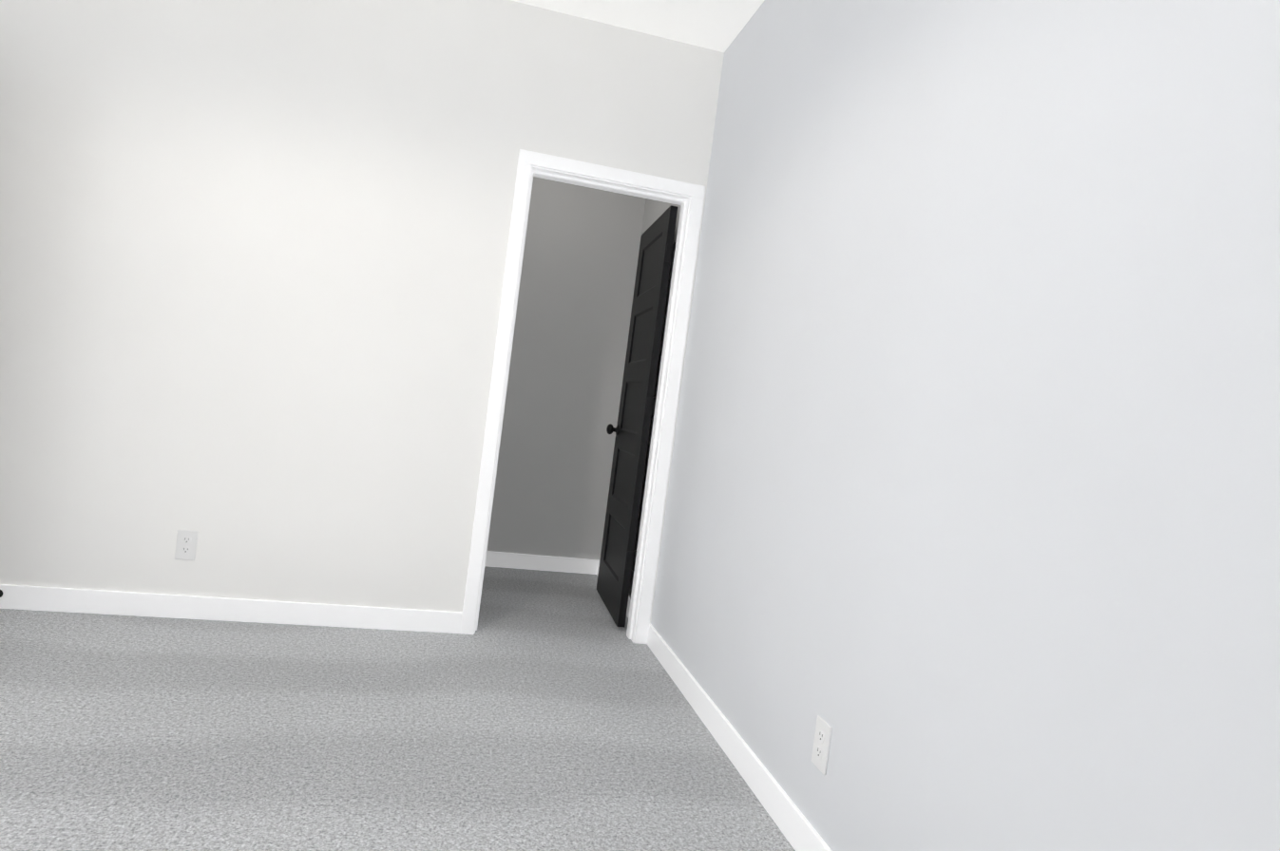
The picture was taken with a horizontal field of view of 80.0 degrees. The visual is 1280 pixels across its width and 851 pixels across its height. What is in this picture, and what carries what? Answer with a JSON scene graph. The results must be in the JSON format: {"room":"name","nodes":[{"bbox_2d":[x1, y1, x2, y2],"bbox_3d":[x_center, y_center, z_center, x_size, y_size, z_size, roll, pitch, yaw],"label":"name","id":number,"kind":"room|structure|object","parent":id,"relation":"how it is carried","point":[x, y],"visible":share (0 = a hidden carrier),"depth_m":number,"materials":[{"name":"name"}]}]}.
{"room":"empty bedroom","nodes":[
{"label":"empty bedroom","id":0,"kind":"room"},
{"bbox_2d":[0,0,724,624],"bbox_3d":[-1.514,-0.561,3.176,3.540,2.740,0.140,7,1,-13],"label":"wall","id":1,"kind":"structure","parent":0,"point":[253,257],"depth_m":3.11,"materials":[{"name":"paint"}]},
{"bbox_2d":[174,530,198,560],"bbox_3d":[-1.830,0.483,3.078,0.074,0.120,0.008,7,1,-13],"label":"electrical outlet","id":2,"kind":"object","parent":1,"relation":"attached to","point":[186,544],"visible":1,"depth_m":3.08,"materials":[{"name":"white plastic"}]},
{"bbox_2d":[0,584,462,633],"bbox_3d":[-2.007,0.714,3.036,2.544,0.092,0.030,7,1,-13],"label":"baseboard","id":3,"kind":"structure","parent":1,"relation":"attached to","point":[14,597],"depth_m":3.11,"materials":[{"name":"white wood"}]},
{"bbox_2d":[459,149,705,644],"bbox_3d":[-0.265,-0.075,3.489,0.760,2.078,0.140,7,1,-13],"label":"door frame","id":4,"kind":"structure","parent":1,"relation":"attached to","point":[683,201],"depth_m":3.51,"materials":[{"name":"white wood"}]},
{"bbox_2d":[596,205,677,628],"bbox_3d":[-0.031,-0.052,3.978,0.167,2.030,0.770,7,1,-12],"label":"closet door","id":5,"kind":"structure","parent":4,"relation":"attached to","point":[638,399],"depth_m":3.87,"materials":[{"name":"black wood"}]},
{"bbox_2d":[0,566,795,850],"bbox_3d":[-1.960,0.838,1.913,4.930,0.100,5.230,7,1,-13],"label":"floor","id":6,"kind":"structure","parent":0,"point":[545,711],"depth_m":2.26,"materials":[{"name":"carpet"}]},
{"bbox_2d":[486,176,646,560],"bbox_3d":[-1.094,-0.535,4.662,2.040,2.740,0.140,7,1,-13],"label":"wall","id":7,"kind":"structure","parent":0,"point":[569,348],"depth_m":4.73,"materials":[{"name":"paint"}]},
{"bbox_2d":[484,551,596,574],"bbox_3d":[-1.175,0.790,4.627,1.900,0.092,0.015,7,1,-13],"label":"baseboard","id":8,"kind":"structure","parent":7,"relation":"attached to","point":[492,559],"depth_m":4.75,"materials":[{"name":"white wood"}]},
{"bbox_2d":[512,0,764,52],"bbox_3d":[-1.602,-1.979,1.860,4.930,0.100,5.230,7,1,-13],"label":"ceiling","id":9,"kind":"structure","parent":0,"point":[716,25],"depth_m":3.25,"materials":[{"name":"paint"}]},
{"bbox_2d":[629,0,1279,850],"bbox_3d":[0.533,-0.287,2.436,0.140,2.740,5.230,7,1,-13],"label":"wall","id":10,"kind":"structure","parent":0,"point":[971,534],"depth_m":1.44,"materials":[{"name":"paint"}]},
{"bbox_2d":[592,559,630,617],"bbox_3d":[-0.128,0.930,4.255,0.013,0.092,1.165,7,1,-13],"label":"baseboard","id":11,"kind":"structure","parent":10,"relation":"attached to","point":[595,572],"depth_m":4.01,"materials":[{"name":"white wood"}]},
{"bbox_2d":[646,624,831,850],"bbox_3d":[0.444,1.048,1.786,0.015,0.092,3.600,7,1,-13],"label":"baseboard","id":12,"kind":"structure","parent":10,"relation":"attached to","point":[796,829],"depth_m":2.32,"materials":[{"name":"white"}]},
{"bbox_2d":[811,715,832,775],"bbox_3d":[0.451,0.795,1.899,0.008,0.120,0.074,7,1,-13],"label":"electrical outlet","id":13,"kind":"object","parent":10,"relation":"attached to","point":[821,744],"visible":1,"depth_m":1.89,"materials":[{"name":"white plastic"}]}
]}

